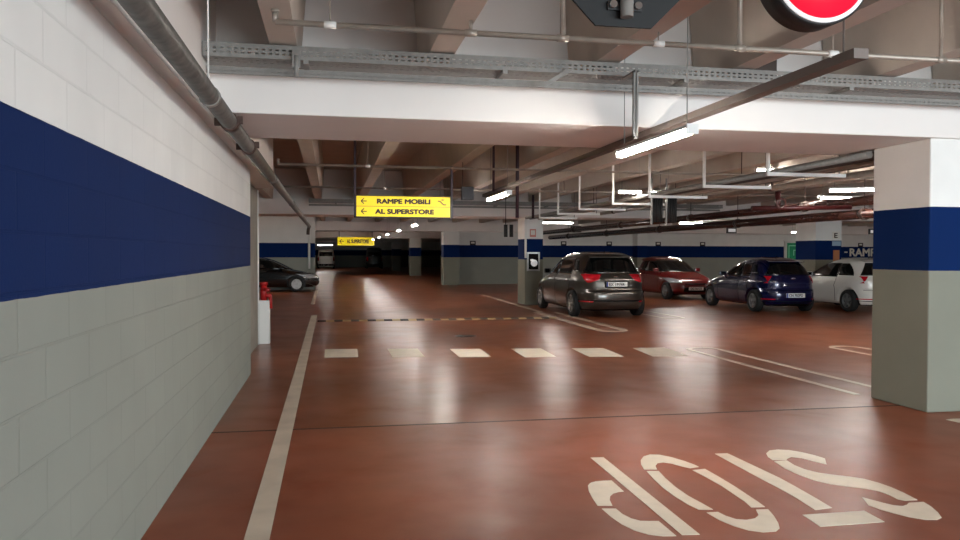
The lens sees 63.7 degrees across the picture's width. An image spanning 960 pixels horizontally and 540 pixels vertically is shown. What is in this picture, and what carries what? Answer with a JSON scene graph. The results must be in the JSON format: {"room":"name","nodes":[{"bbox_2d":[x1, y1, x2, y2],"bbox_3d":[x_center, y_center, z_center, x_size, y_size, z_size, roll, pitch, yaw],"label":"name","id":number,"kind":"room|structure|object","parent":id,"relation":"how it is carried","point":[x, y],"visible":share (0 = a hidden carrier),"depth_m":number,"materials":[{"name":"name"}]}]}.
{"room":"parking garage","nodes":[
{"label":"parking garage","id":0,"kind":"room"},
{"bbox_2d":[0,0,250,539],"bbox_3d":[-1.529,0.189,1.847,0.300,2.600,16.200,0,1,-11],"label":"wall","id":1,"kind":"structure","parent":0,"point":[125,271],"depth_m":3.45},
{"bbox_2d":[89,0,272,187],"bbox_3d":[-1.948,-1.858,3.364,0.660,1.370,19.420,0,1,-11],"label":"beam","id":2,"kind":"structure","parent":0,"point":[188,18],"depth_m":5.26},
{"bbox_2d":[250,184,257,352],"bbox_3d":[-3.619,-0.007,11.331,0.400,2.600,3.220,0,1,-11],"label":"wall","id":3,"kind":"structure","parent":0,"point":[253,191],"depth_m":12.39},
{"bbox_2d":[259,216,314,289],"bbox_3d":[-13.685,-1.151,32.143,13.350,4.000,0.350,0,1,-11],"label":"wall","id":4,"kind":"structure","parent":0,"point":[282,239],"depth_m":33.02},
{"bbox_2d":[273,138,424,170],"bbox_3d":[2.633,-3.487,44.245,50.000,0.250,98.000,0,1,-11],"label":"ceiling","id":5,"kind":"structure","parent":0,"point":[286,150],"depth_m":18.96,"materials":[{"name":"concrete"}]},
{"bbox_2d":[117,0,310,234],"bbox_3d":[-3.099,-1.850,11.807,0.221,1.733,36.232,0,1,-11],"label":"drain pipe","id":6,"kind":"object","parent":5,"relation":"hanging from","point":[146,14],"visible":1,"depth_m":4.46,"materials":[{"name":"metal"}]},
{"bbox_2d":[256,166,274,198],"bbox_3d":[-4.873,-2.366,16.047,0.340,0.880,12.550,0,1,-11],"label":"beam","id":7,"kind":"structure","parent":5,"relation":"attached to","point":[267,193],"depth_m":20.95,"materials":[{"name":"grey paint"}]},
{"bbox_2d":[257,0,305,55],"bbox_3d":[-0.417,-2.037,0.295,0.340,0.880,12.780,0,1,-11],"label":"beam","id":8,"kind":"structure","parent":5,"relation":"attached to","point":[288,9],"depth_m":5.47,"materials":[{"name":"grey paint"}]},
{"bbox_2d":[297,139,323,198],"bbox_3d":[-3.233,-2.338,14.837,0.340,0.880,15.550,0,1,-11],"label":"beam","id":9,"kind":"structure","parent":5,"relation":"attached to","point":[311,149],"depth_m":14.54,"materials":[{"name":"grey paint"}]},
{"bbox_2d":[337,237,374,245],"bbox_3d":[-7.617,-2.469,47.404,2.290,1.958,0.073,0,1,-11],"label":"direction sign","id":10,"kind":"object","parent":5,"relation":"hanging from","point":[341,241],"visible":1,"depth_m":47.39,"materials":[{"name":"yellow"}]},
{"bbox_2d":[356,141,399,194],"bbox_3d":[-2.035,-2.340,15.069,0.340,0.880,15.550,0,1,-11],"label":"beam","id":11,"kind":"structure","parent":5,"relation":"attached to","point":[379,152],"depth_m":15.14,"materials":[{"name":"grey paint"}]},
{"bbox_2d":[315,231,440,238],"bbox_3d":[5.603,-2.962,57.846,39.000,1.340,1.350,0,1,-11],"label":"ceiling beam","id":12,"kind":"structure","parent":5,"relation":"attached to","point":[318,234],"depth_m":54.77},
{"bbox_2d":[315,238,440,241],"bbox_3d":[2.525,-3.291,73.748,39.000,1.340,1.350,0,1,-11],"label":"ceiling beam","id":13,"kind":"structure","parent":5,"relation":"attached to","point":[316,239],"depth_m":70.93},
{"bbox_2d":[354,141,452,218],"bbox_3d":[-1.275,-1.804,12.937,1.656,1.863,0.073,0,1,-11],"label":"direction sign","id":14,"kind":"object","parent":5,"relation":"hanging from","point":[365,206],"visible":1,"depth_m":12.92,"materials":[{"name":"yellow"}]},
{"bbox_2d":[402,143,493,195],"bbox_3d":[-0.680,-2.343,15.331,0.340,0.880,15.550,0,1,-11],"label":"beam","id":15,"kind":"structure","parent":5,"relation":"attached to","point":[430,154],"depth_m":16.06,"materials":[{"name":"grey paint"}]},
{"bbox_2d":[461,162,473,199],"bbox_3d":[-0.217,-1.519,13.211,0.200,0.640,0.120,0,1,-11],"label":"junction box","id":16,"kind":"object","parent":15,"relation":"hanging from","point":[467,193],"visible":1,"depth_m":13.16,"materials":[{"name":"black"}]},
{"bbox_2d":[487,145,511,200],"bbox_3d":[0.281,-1.642,11.686,0.090,1.110,1.380,0,1,-11],"label":"lamp","id":17,"kind":"object","parent":15,"relation":"hanging from","point":[507,192],"visible":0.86,"depth_m":11.45,"materials":[{"name":"white"}]},
{"bbox_2d":[487,193,507,200],"bbox_3d":[0.280,-1.107,11.696,0.084,0.037,1.340,0,1,-11],"label":"diffuser","id":18,"kind":"object","parent":17,"relation":"attached to","point":[492,197],"depth_m":11.70,"materials":[{"name":"white"}]},
{"bbox_2d":[414,0,487,62],"bbox_3d":[0.780,-2.039,0.527,0.340,0.880,12.780,0,1,-11],"label":"beam","id":19,"kind":"structure","parent":5,"relation":"attached to","point":[448,14],"depth_m":5.68,"materials":[{"name":"grey paint"}]},
{"bbox_2d":[492,145,494,191],"bbox_3d":[0.232,-2.037,13.145,0.038,1.400,0.040,0,1,-11],"label":"hanging rod","id":20,"kind":"object","parent":5,"relation":"hanging from","point":[493,147],"visible":0.66,"depth_m":13.14,"materials":[{"name":"black"}]},
{"bbox_2d":[443,145,574,199],"bbox_3d":[0.518,-2.345,15.563,0.340,0.880,15.550,0,1,-11],"label":"beam","id":21,"kind":"structure","parent":5,"relation":"attached to","point":[529,156],"depth_m":15.76,"materials":[{"name":"grey paint"}]},
{"bbox_2d":[515,145,518,217],"bbox_3d":[0.645,-1.819,13.331,0.057,1.840,0.060,0,1,-11],"label":"hanging rod","id":22,"kind":"object","parent":5,"relation":"hanging from","point":[517,146],"visible":0.66,"depth_m":13.31,"materials":[{"name":"black"}]},
{"bbox_2d":[273,168,816,196],"bbox_3d":[5.698,-2.333,18.884,21.626,1.012,0.052,0,1,-11],"label":"pipe","id":23,"kind":"object","parent":5,"relation":"hanging from","point":[384,187],"visible":0.43,"depth_m":17.83,"materials":[{"name":"metal"}]},
{"bbox_2d":[539,189,576,218],"bbox_3d":[2.143,-2.149,21.154,1.085,1.492,0.044,0,1,-11],"label":"bracket","id":24,"kind":"object","parent":5,"relation":"hanging from","point":[574,217],"visible":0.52,"depth_m":21.13,"materials":[{"name":"metal"}]},
{"bbox_2d":[259,168,872,222],"bbox_3d":[6.367,-2.293,24.969,50.000,1.340,1.350,0,1,-11],"label":"ceiling beam","id":25,"kind":"structure","parent":5,"relation":"attached to","point":[277,206],"depth_m":22.91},
{"bbox_2d":[488,147,660,200],"bbox_3d":[1.873,-2.347,15.825,0.340,0.880,15.550,0,1,-11],"label":"beam","id":26,"kind":"structure","parent":5,"relation":"attached to","point":[607,160],"depth_m":15.94,"materials":[{"name":"grey paint"}]},
{"bbox_2d":[504,196,512,236],"bbox_3d":[0.739,-1.424,19.980,0.250,1.140,0.100,0,1,-11],"label":"hanging sign","id":27,"kind":"object","parent":26,"relation":"hanging from","point":[505,225],"visible":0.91,"depth_m":19.96,"materials":[{"name":"black"}]},
{"bbox_2d":[309,199,722,210],"bbox_3d":[1.341,-1.925,23.046,12.600,0.190,0.430,0,1,-11],"label":"cable tray","id":28,"kind":"object","parent":26,"relation":"attached to","point":[490,204],"visible":0.55,"depth_m":22.90,"materials":[{"name":"metal"}]},
{"bbox_2d":[617,175,641,193],"bbox_3d":[2.759,-1.968,14.247,0.442,1.110,0.090,0,1,-11],"label":"lamp","id":29,"kind":"object","parent":26,"relation":"hanging from","point":[619,190],"visible":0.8,"depth_m":14.22,"materials":[{"name":"white"}]},
{"bbox_2d":[276,141,873,178],"bbox_3d":[6.984,-2.215,14.296,20.846,1.057,0.060,0,1,-11],"label":"pipe","id":30,"kind":"object","parent":5,"relation":"hanging from","point":[278,163],"visible":0.45,"depth_m":12.98,"materials":[{"name":"metal"}]},
{"bbox_2d":[557,183,599,214],"bbox_3d":[2.433,-2.105,19.020,1.085,1.492,0.044,0,1,-11],"label":"bracket","id":31,"kind":"object","parent":5,"relation":"hanging from","point":[558,213],"visible":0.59,"depth_m":18.96,"materials":[{"name":"metal"}]},
{"bbox_2d":[210,0,959,154],"bbox_3d":[15.827,-1.976,10.303,37.000,1.340,1.350,0,1,-11],"label":"ceiling beam","id":32,"kind":"structure","parent":5,"relation":"attached to","point":[269,106],"depth_m":6.90,"materials":[{"name":"concrete"}]},
{"bbox_2d":[202,41,959,106],"bbox_3d":[3.760,-1.615,7.057,11.930,0.190,0.430,0,1,-11],"label":"cable tray","id":33,"kind":"object","parent":32,"relation":"attached to","point":[505,75],"visible":0.93,"depth_m":6.32,"materials":[{"name":"metal"}]},
{"bbox_2d":[292,50,299,77],"bbox_3d":[-1.381,-1.551,5.803,0.060,0.200,0.040,0,1,-11],"label":"clamp","id":34,"kind":"object","parent":33,"relation":"attached to","point":[295,53],"visible":1,"depth_m":5.79,"materials":[{"name":"metal"}]},
{"bbox_2d":[538,69,573,87],"bbox_3d":[0.609,-1.540,6.204,0.300,0.150,0.030,0,1,-11],"label":"brace","id":35,"kind":"object","parent":33,"relation":"attached to","point":[566,71],"visible":1,"depth_m":6.19,"materials":[{"name":"metal"}]},
{"bbox_2d":[622,70,638,138],"bbox_3d":[1.212,-1.314,6.249,0.040,0.540,0.260,0,1,-11],"label":"strut","id":36,"kind":"object","parent":33,"relation":"hanging from","point":[634,74],"visible":1,"depth_m":6.12,"materials":[{"name":"metal"}]},
{"bbox_2d":[615,17,698,157],"bbox_3d":[1.365,-1.526,6.091,0.090,1.110,1.380,0,1,-11],"label":"lamp","id":37,"kind":"object","parent":33,"relation":"hanging from","point":[688,129],"visible":0.86,"depth_m":5.86,"materials":[{"name":"white"}]},
{"bbox_2d":[617,129,691,156],"bbox_3d":[1.363,-0.992,6.101,0.084,0.037,1.340,0,1,-11],"label":"diffuser","id":38,"kind":"object","parent":37,"relation":"attached to","point":[675,134],"depth_m":6.00,"materials":[{"name":"white"}]},
{"bbox_2d":[738,60,776,78],"bbox_3d":[2.578,-1.826,7.185,0.280,0.230,0.200,0,1,-11],"label":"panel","id":39,"kind":"object","parent":32,"relation":"attached to","point":[772,66],"visible":0.02,"depth_m":7.10,"materials":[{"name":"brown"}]},
{"bbox_2d":[315,217,872,234],"bbox_3d":[8.909,-2.608,40.772,39.000,1.340,0.960,0,1,-11],"label":"ceiling beam","id":40,"kind":"structure","parent":5,"relation":"attached to","point":[330,223],"depth_m":38.57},
{"bbox_2d":[578,176,625,210],"bbox_3d":[2.706,-2.065,17.087,1.085,1.492,0.044,0,1,-11],"label":"bracket","id":41,"kind":"object","parent":5,"relation":"hanging from","point":[579,183],"visible":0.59,"depth_m":17.01,"materials":[{"name":"metal"}]},
{"bbox_2d":[271,0,959,63],"bbox_3d":[4.722,-2.090,6.169,12.376,0.987,0.052,0,1,-11],"label":"pipe","id":42,"kind":"object","parent":5,"relation":"hanging from","point":[562,37],"visible":0.98,"depth_m":5.42,"materials":[{"name":"metal"}]},
{"bbox_2d":[572,0,678,28],"bbox_3d":[0.612,-1.779,3.214,0.600,1.510,0.074,0,1,-11],"label":"sign","id":43,"kind":"object","parent":5,"relation":"hanging from","point":[639,14],"visible":1,"depth_m":3.24,"materials":[{"name":"black"}]},
{"bbox_2d":[528,150,734,201],"bbox_3d":[3.070,-2.350,16.057,0.340,0.880,15.550,0,1,-11],"label":"beam","id":44,"kind":"structure","parent":5,"relation":"attached to","point":[661,160],"depth_m":15.66,"materials":[{"name":"grey paint"}]},
{"bbox_2d":[612,165,663,205],"bbox_3d":[3.126,-2.027,15.234,1.085,1.492,0.044,0,1,-11],"label":"bracket","id":45,"kind":"object","parent":5,"relation":"hanging from","point":[613,202],"visible":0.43,"depth_m":15.14,"materials":[{"name":"metal"}]},
{"bbox_2d":[525,151,872,218],"bbox_3d":[2.763,-1.384,15.498,0.080,0.079,14.770,0,1,-11],"label":"pipe","id":46,"kind":"object","parent":45,"relation":"on","point":[868,154],"visible":0.93,"depth_m":10.77,"materials":[{"name":"metal"}]},
{"bbox_2d":[566,0,712,70],"bbox_3d":[2.135,-2.042,0.789,0.340,0.880,12.780,0,1,-11],"label":"beam","id":47,"kind":"structure","parent":5,"relation":"attached to","point":[577,23],"depth_m":6.14,"materials":[{"name":"grey paint"}]},
{"bbox_2d":[482,20,868,196],"bbox_3d":[1.081,-1.956,9.312,0.090,1.398,10.450,0,1,-11],"label":"cable tray","id":48,"kind":"object","parent":5,"relation":"hanging from","point":[852,56],"visible":1,"depth_m":5.50,"materials":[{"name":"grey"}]},
{"bbox_2d":[648,154,706,198],"bbox_3d":[3.428,-1.988,13.357,1.085,1.492,0.044,0,1,-11],"label":"bracket","id":49,"kind":"object","parent":5,"relation":"hanging from","point":[649,155],"visible":0.59,"depth_m":13.28,"materials":[{"name":"metal"}]},
{"bbox_2d":[571,152,816,202],"bbox_3d":[4.425,-2.352,16.319,0.340,0.880,15.550,0,1,-11],"label":"beam","id":50,"kind":"structure","parent":5,"relation":"attached to","point":[731,162],"depth_m":15.83,"materials":[{"name":"grey paint"}]},
{"bbox_2d":[543,178,873,234],"bbox_3d":[4.907,-2.142,23.828,0.207,1.602,29.000,0,1,-11],"label":"pipe","id":51,"kind":"object","parent":5,"relation":"hanging from","point":[862,200],"visible":0.61,"depth_m":18.50,"materials":[{"name":"brown"}]},
{"bbox_2d":[751,191,851,209],"bbox_3d":[5.726,-1.216,13.685,1.952,0.339,0.162,0,1,-11],"label":"pipe","id":52,"kind":"object","parent":51,"relation":"attached to","point":[778,198],"visible":1,"depth_m":13.65,"materials":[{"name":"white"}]},
{"bbox_2d":[548,179,873,239],"bbox_3d":[6.232,-2.071,24.086,0.244,1.750,29.000,0,1,-11],"label":"pipe","id":53,"kind":"object","parent":5,"relation":"hanging from","point":[864,213],"visible":0.82,"depth_m":20.23,"materials":[{"name":"brown"}]},
{"bbox_2d":[609,154,844,200],"bbox_3d":[5.623,-2.354,16.551,0.340,0.880,15.550,0,1,-11],"label":"beam","id":54,"kind":"structure","parent":5,"relation":"attached to","point":[817,157],"depth_m":16.24,"materials":[{"name":"grey paint"}]},
{"bbox_2d":[828,172,873,191],"bbox_3d":[6.356,-1.823,12.399,1.380,1.110,0.090,1,1,19],"label":"lamp","id":55,"kind":"object","parent":54,"relation":"hanging from","point":[838,189],"visible":0.38,"depth_m":12.51,"materials":[{"name":"white"}]},
{"bbox_2d":[830,188,873,191],"bbox_3d":[6.355,-1.289,12.410,1.340,0.037,0.084,1,1,19],"label":"diffuser","id":56,"kind":"object","parent":55,"relation":"attached to","point":[831,189],"depth_m":12.50,"materials":[{"name":"white"}]},
{"bbox_2d":[585,152,873,212],"bbox_3d":[4.345,-2.155,15.946,0.122,1.260,14.060,0,1,-11],"label":"pipe","id":57,"kind":"object","parent":5,"relation":"hanging from","point":[741,152],"visible":0.05,"depth_m":13.95,"materials":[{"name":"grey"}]},
{"bbox_2d":[702,151,770,188],"bbox_3d":[3.792,-1.947,11.371,1.085,1.492,0.044,0,1,-11],"label":"bracket","id":58,"kind":"object","parent":5,"relation":"hanging from","point":[704,185],"visible":0.52,"depth_m":11.32,"materials":[{"name":"metal"}]},
{"bbox_2d":[600,164,873,214],"bbox_3d":[4.934,-2.131,16.061,0.122,1.310,14.060,0,1,-11],"label":"pipe","id":59,"kind":"object","parent":5,"relation":"hanging from","point":[868,173],"visible":0.38,"depth_m":13.97,"materials":[{"name":"metal"}]},
{"bbox_2d":[663,166,873,201],"bbox_3d":[6.978,-2.357,16.813,0.340,0.880,15.550,0,1,-11],"label":"beam","id":60,"kind":"structure","parent":5,"relation":"attached to","point":[871,167],"depth_m":17.08,"materials":[{"name":"grey paint"}]},
{"bbox_2d":[817,195,859,198],"bbox_3d":[7.256,-1.937,15.118,1.380,1.110,0.090,0,1,-11],"label":"lamp","id":61,"kind":"object","parent":60,"relation":"hanging from","point":[818,196],"visible":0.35,"depth_m":15.02,"materials":[{"name":"white"}]},
{"bbox_2d":[686,176,873,203],"bbox_3d":[8.175,-2.359,17.045,0.340,0.880,15.550,0,1,-11],"label":"beam","id":62,"kind":"structure","parent":5,"relation":"attached to","point":[851,181],"depth_m":18.96,"materials":[{"name":"grey paint"}]},
{"bbox_2d":[726,181,873,205],"bbox_3d":[9.530,-2.361,17.307,0.340,0.880,15.550,0,1,-11],"label":"beam","id":63,"kind":"structure","parent":5,"relation":"attached to","point":[824,190],"depth_m":21.21,"materials":[{"name":"grey paint"}]},
{"bbox_2d":[690,0,912,77],"bbox_3d":[3.333,-2.044,1.021,0.340,0.880,12.780,0,1,-11],"label":"beam","id":64,"kind":"structure","parent":5,"relation":"attached to","point":[715,22],"depth_m":6.32,"materials":[{"name":"grey paint"}]},
{"bbox_2d":[766,153,845,177],"bbox_3d":[4.078,-1.911,9.634,1.085,1.492,0.044,0,1,-11],"label":"bracket","id":65,"kind":"object","parent":5,"relation":"hanging from","point":[768,173],"visible":0.52,"depth_m":9.61,"materials":[{"name":"metal"}]},
{"bbox_2d":[530,151,873,219],"bbox_3d":[2.890,-1.384,15.522,0.100,0.098,14.770,0,1,-11],"label":"pipe","id":66,"kind":"object","parent":65,"relation":"on","point":[872,158],"visible":0.18,"depth_m":10.61,"materials":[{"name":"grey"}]},
{"bbox_2d":[651,179,662,224],"bbox_3d":[3.205,-1.235,13.992,0.225,0.835,0.051,0,1,-11],"label":"hanging sign","id":67,"kind":"object","parent":66,"relation":"hanging from","point":[656,203],"visible":0.98,"depth_m":13.97,"materials":[{"name":"black"}]},
{"bbox_2d":[537,161,873,219],"bbox_3d":[3.146,-1.384,15.572,0.110,0.108,14.770,0,1,-11],"label":"pipe","id":68,"kind":"object","parent":65,"relation":"on","point":[870,163],"visible":0.21,"depth_m":10.98,"materials":[{"name":"metal"}]},
{"bbox_2d":[665,178,676,224],"bbox_3d":[3.465,-1.237,13.991,0.215,0.840,0.048,0,1,-11],"label":"hanging sign","id":69,"kind":"object","parent":68,"relation":"hanging from","point":[670,203],"visible":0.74,"depth_m":13.97,"materials":[{"name":"black"}]},
{"bbox_2d":[760,0,863,32],"bbox_3d":[1.744,-1.905,4.025,0.583,1.286,0.164,0,1,-11],"label":"no entry sign","id":70,"kind":"object","parent":5,"relation":"hanging from","point":[805,16],"visible":1,"depth_m":3.98,"materials":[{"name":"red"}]},
{"bbox_2d":[761,191,873,205],"bbox_3d":[10.728,-2.363,17.539,0.340,0.880,15.550,0,1,-11],"label":"beam","id":71,"kind":"structure","parent":5,"relation":"attached to","point":[856,193],"depth_m":22.50,"materials":[{"name":"grey paint"}]},
{"bbox_2d":[822,0,959,83],"bbox_3d":[4.688,-2.046,1.283,0.340,0.880,12.780,0,1,-11],"label":"beam","id":72,"kind":"structure","parent":5,"relation":"attached to","point":[911,28],"depth_m":6.51,"materials":[{"name":"grey paint"}]},
{"bbox_2d":[932,57,959,88],"bbox_3d":[5.886,-2.049,1.515,0.340,0.880,12.780,0,1,-11],"label":"beam","id":73,"kind":"structure","parent":5,"relation":"attached to","point":[947,71],"depth_m":7.59,"materials":[{"name":"grey paint"}]},
{"bbox_2d":[315,242,440,266],"bbox_3d":[-6.703,-2.360,92.483,50.000,4.000,0.200,0,1,-11],"label":"wall","id":74,"kind":"structure","parent":0,"point":[345,256],"depth_m":91.48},
{"bbox_2d":[141,267,959,539],"bbox_3d":[2.624,0.737,44.331,50.000,0.200,98.000,0,1,-11],"label":"floor","id":75,"kind":"structure","parent":0,"point":[506,480],"depth_m":7.07,"materials":[{"name":"red concrete"}]},
{"bbox_2d":[257,190,258,344],"bbox_3d":[-3.745,-0.042,13.007,0.043,2.600,0.044,0,1,-11],"label":"pole","id":76,"kind":"object","parent":75,"relation":"on","point":[257,190],"visible":0.61,"depth_m":12.99,"materials":[{"name":"metal"}]},
{"bbox_2d":[259,282,272,343],"bbox_3d":[-3.655,0.730,13.179,0.230,1.050,0.209,0,1,-11],"label":"stand","id":77,"kind":"object","parent":75,"relation":"on","point":[265,305],"visible":0.99,"depth_m":13.10,"materials":[{"name":"white paint"}]},
{"bbox_2d":[244,315,316,539],"bbox_3d":[-1.693,1.390,6.680,0.150,0.003,25.500,0,1,-11],"label":"painted line","id":78,"kind":"object","parent":75,"relation":"on","point":[260,524],"visible":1,"depth_m":5.71,"materials":[{"name":"paint"}]},
{"bbox_2d":[259,257,319,291],"bbox_3d":[-8.722,0.129,31.781,4.152,1.476,1.792,0,1,-11],"label":"parked car","id":79,"kind":"object","parent":75,"relation":"on","point":[277,274],"visible":0.41,"depth_m":31.15,"materials":[{"name":"black paint"}]},
{"bbox_2d":[317,249,334,268],"bbox_3d":[-16.520,-1.211,82.858,1.850,2.050,4.609,0,1,-11],"label":"van","id":80,"kind":"object","parent":75,"relation":"on","point":[325,258],"visible":1,"depth_m":80.71,"materials":[{"name":"white paint"}]},
{"bbox_2d":[325,349,357,356],"bbox_3d":[-2.142,1.282,11.944,0.510,0.003,1.030,0,1,-11],"label":"give way dash","id":81,"kind":"object","parent":75,"relation":"on","point":[328,352],"visible":1,"depth_m":11.86,"materials":[{"name":"white paint"}]},
{"bbox_2d":[365,248,382,268],"bbox_3d":[-11.468,-1.282,83.223,1.800,2.200,4.809,0,1,-11],"label":"van","id":82,"kind":"object","parent":75,"relation":"on","point":[373,258],"visible":0.99,"depth_m":80.98,"materials":[{"name":"black paint"}]},
{"bbox_2d":[392,242,400,270],"bbox_3d":[-7.784,-1.272,71.768,0.800,2.660,0.900,0,1,-11],"label":"concrete pillar","id":83,"kind":"structure","parent":75,"relation":"on","point":[396,246],"depth_m":71.33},
{"bbox_2d":[388,349,424,356],"bbox_3d":[-1.158,1.283,11.992,0.480,0.003,1.070,0,1,-11],"label":"give way dash","id":84,"kind":"object","parent":75,"relation":"on","point":[394,352],"visible":1,"depth_m":11.88,"materials":[{"name":"white paint"}]},
{"bbox_2d":[409,238,420,275],"bbox_3d":[-4.705,-0.943,55.867,0.800,2.660,0.900,0,1,-11],"label":"concrete pillar","id":85,"kind":"structure","parent":75,"relation":"on","point":[414,243],"depth_m":55.43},
{"bbox_2d":[318,317,556,321],"bbox_3d":[-0.934,1.147,18.038,5.598,0.030,0.320,0,1,-11],"label":"bump","id":86,"kind":"object","parent":75,"relation":"on","point":[428,319],"visible":1,"depth_m":17.93,"materials":[{"name":"black rubber"}]},
{"bbox_2d":[441,231,458,284],"bbox_3d":[-1.506,-0.591,38.817,0.800,2.660,0.900,0,1,-11],"label":"concrete pillar","id":87,"kind":"structure","parent":75,"relation":"on","point":[449,240],"depth_m":38.38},
{"bbox_2d":[450,349,490,356],"bbox_3d":[-0.155,1.285,11.993,0.490,0.003,1.050,0,1,-11],"label":"give way dash","id":88,"kind":"object","parent":75,"relation":"on","point":[459,352],"visible":1,"depth_m":11.89,"materials":[{"name":"white paint"}]},
{"bbox_2d":[518,217,542,304],"bbox_3d":[1.554,-0.281,23.880,0.570,2.660,0.900,0,1,-11],"label":"concrete pillar","id":89,"kind":"structure","parent":75,"relation":"on","point":[528,281],"depth_m":23.46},
{"bbox_2d":[527,252,539,270],"bbox_3d":[1.619,-0.256,23.415,0.400,0.570,0.039,0,1,-11],"label":"framed notice","id":90,"kind":"object","parent":89,"relation":"attached to","point":[533,258],"visible":1,"depth_m":23.40,"materials":[{"name":"silver metal"}]},
{"bbox_2d":[512,348,555,356],"bbox_3d":[0.832,1.287,12.026,0.520,0.003,1.080,0,1,-11],"label":"give way dash","id":91,"kind":"object","parent":75,"relation":"on","point":[526,352],"visible":1,"depth_m":12.03,"materials":[{"name":"white paint"}]},
{"bbox_2d":[212,405,900,432],"bbox_3d":[15.869,1.358,10.115,37.000,0.002,0.030,0,1,-11],"label":"joint","id":92,"kind":"object","parent":75,"relation":"on","point":[884,405],"visible":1,"depth_m":7.15,"materials":[{"name":"black rubber"}]},
{"bbox_2d":[533,312,627,331],"bbox_3d":[2.221,1.170,17.926,0.670,0.003,5.300,0,1,-11],"label":"painted line","id":93,"kind":"object","parent":75,"relation":"on","point":[568,321],"visible":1,"depth_m":17.12,"materials":[{"name":"paint"}]},
{"bbox_2d":[537,251,644,315],"bbox_3d":[2.861,0.297,20.741,1.909,1.636,4.630,0,1,-11],"label":"parked car","id":94,"kind":"object","parent":75,"relation":"on","point":[593,281],"visible":1,"depth_m":18.80,"materials":[{"name":"grey paint"}]},
{"bbox_2d":[580,274,600,282],"bbox_3d":[2.639,0.200,18.639,0.569,0.204,0.183,1,1,31],"label":"tail lamp","id":95,"kind":"object","parent":94,"relation":"attached to","point":[584,278],"depth_m":18.56,"materials":[{"name":"red"}]},
{"bbox_2d":[558,299,642,310],"bbox_3d":[3.083,0.828,19.598,1.753,0.258,2.280,0,1,-11],"label":"diffuser","id":96,"kind":"object","parent":94,"relation":"attached to","point":[571,304],"depth_m":18.59,"materials":[{"name":"black plastic"}]},
{"bbox_2d":[572,348,623,356],"bbox_3d":[1.823,1.288,12.091,0.530,0.003,1.062,0,1,-8],"label":"give way dash","id":97,"kind":"object","parent":75,"relation":"on","point":[591,352],"visible":1,"depth_m":12.04,"materials":[{"name":"white paint"}]},
{"bbox_2d":[633,233,646,268],"bbox_3d":[8.460,-0.611,40.874,0.550,2.660,0.650,0,1,-11],"label":"concrete pillar","id":98,"kind":"structure","parent":75,"relation":"on","point":[639,240],"depth_m":40.56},
{"bbox_2d":[634,347,686,356],"bbox_3d":[2.818,1.288,12.156,0.550,0.003,1.096,0,1,-6],"label":"give way dash","id":99,"kind":"object","parent":75,"relation":"on","point":[658,351],"visible":1,"depth_m":12.06,"materials":[{"name":"white paint"}]},
{"bbox_2d":[637,256,709,298],"bbox_3d":[6.889,0.227,27.819,1.771,1.506,3.915,0,1,-11],"label":"parked car","id":100,"kind":"object","parent":75,"relation":"on","point":[668,276],"visible":0.82,"depth_m":26.92,"materials":[{"name":"red paint"}]},
{"bbox_2d":[684,287,705,291],"bbox_3d":[7.249,0.664,25.961,0.834,0.152,0.090,0,1,-11],"label":"license plate","id":101,"kind":"object","parent":100,"relation":"attached to","point":[686,289],"depth_m":25.92,"materials":[{"name":"white plastic"}]},
{"bbox_2d":[705,256,813,311],"bbox_3d":[7.943,0.344,22.189,1.787,1.506,3.980,0,1,-10],"label":"parked car","id":102,"kind":"object","parent":75,"relation":"on","point":[757,283],"visible":1,"depth_m":20.68,"materials":[{"name":"blue paint"}]},
{"bbox_2d":[735,300,811,305],"bbox_3d":[8.112,0.866,21.227,1.586,0.140,1.928,0,1,-10],"label":"diffuser","id":103,"kind":"object","parent":102,"relation":"attached to","point":[749,302],"depth_m":20.39,"materials":[{"name":"black plastic"}]},
{"bbox_2d":[588,449,941,535],"bbox_3d":[1.679,1.428,5.128,2.050,0.003,1.671,0,1,-11],"label":"stop lettering","id":104,"kind":"object","parent":75,"relation":"on","point":[600,491],"visible":1,"depth_m":4.86,"materials":[{"name":"white paint"}]},
{"bbox_2d":[686,347,870,394],"bbox_3d":[3.980,1.322,10.629,0.590,0.003,4.300,0,1,-11],"label":"road marking","id":105,"kind":"object","parent":75,"relation":"on","point":[689,349],"visible":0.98,"depth_m":10.21,"materials":[{"name":"paint"}]},
{"bbox_2d":[796,220,841,271],"bbox_3d":[11.180,-0.294,25.540,0.940,2.660,1.100,0,1,-11],"label":"concrete pillar","id":106,"kind":"structure","parent":75,"relation":"on","point":[814,247],"depth_m":25.02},
{"bbox_2d":[807,256,872,311],"bbox_3d":[10.508,0.352,22.278,1.806,1.496,3.980,0,1,-11],"label":"parked car","id":107,"kind":"object","parent":75,"relation":"on","point":[847,283],"visible":0.56,"depth_m":21.07,"materials":[{"name":"white paint"}]},
{"bbox_2d":[824,301,871,305],"bbox_3d":[10.695,0.871,21.320,1.604,0.138,1.928,0,1,-11],"label":"diffuser","id":108,"kind":"object","parent":107,"relation":"attached to","point":[843,303],"depth_m":20.67,"materials":[{"name":"black plastic"}]},
{"bbox_2d":[871,138,959,412],"bbox_3d":[4.559,0.049,7.913,0.600,2.660,0.800,0,1,-11],"label":"concrete pillar","id":109,"kind":"structure","parent":75,"relation":"on","point":[916,291],"depth_m":7.62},
{"bbox_2d":[459,232,872,283],"bbox_3d":[13.010,-1.300,42.276,30.380,4.000,0.300,0,1,-11],"label":"wall","id":110,"kind":"structure","parent":0,"point":[493,259],"depth_m":41.16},
{"bbox_2d":[784,241,795,259],"bbox_3d":[17.750,-0.454,43.002,1.780,2.300,0.090,0,1,-11],"label":"door","id":111,"kind":"structure","parent":110,"relation":"in","point":[789,246],"depth_m":42.85,"materials":[{"name":"green"}]},
{"bbox_2d":[844,248,872,255],"bbox_3d":[22.785,-0.999,44.005,4.530,0.464,0.014,0,1,-11],"label":"lettering","id":112,"kind":"object","parent":110,"relation":"attached to","point":[869,251],"depth_m":43.77,"materials":[{"name":"white paint"}]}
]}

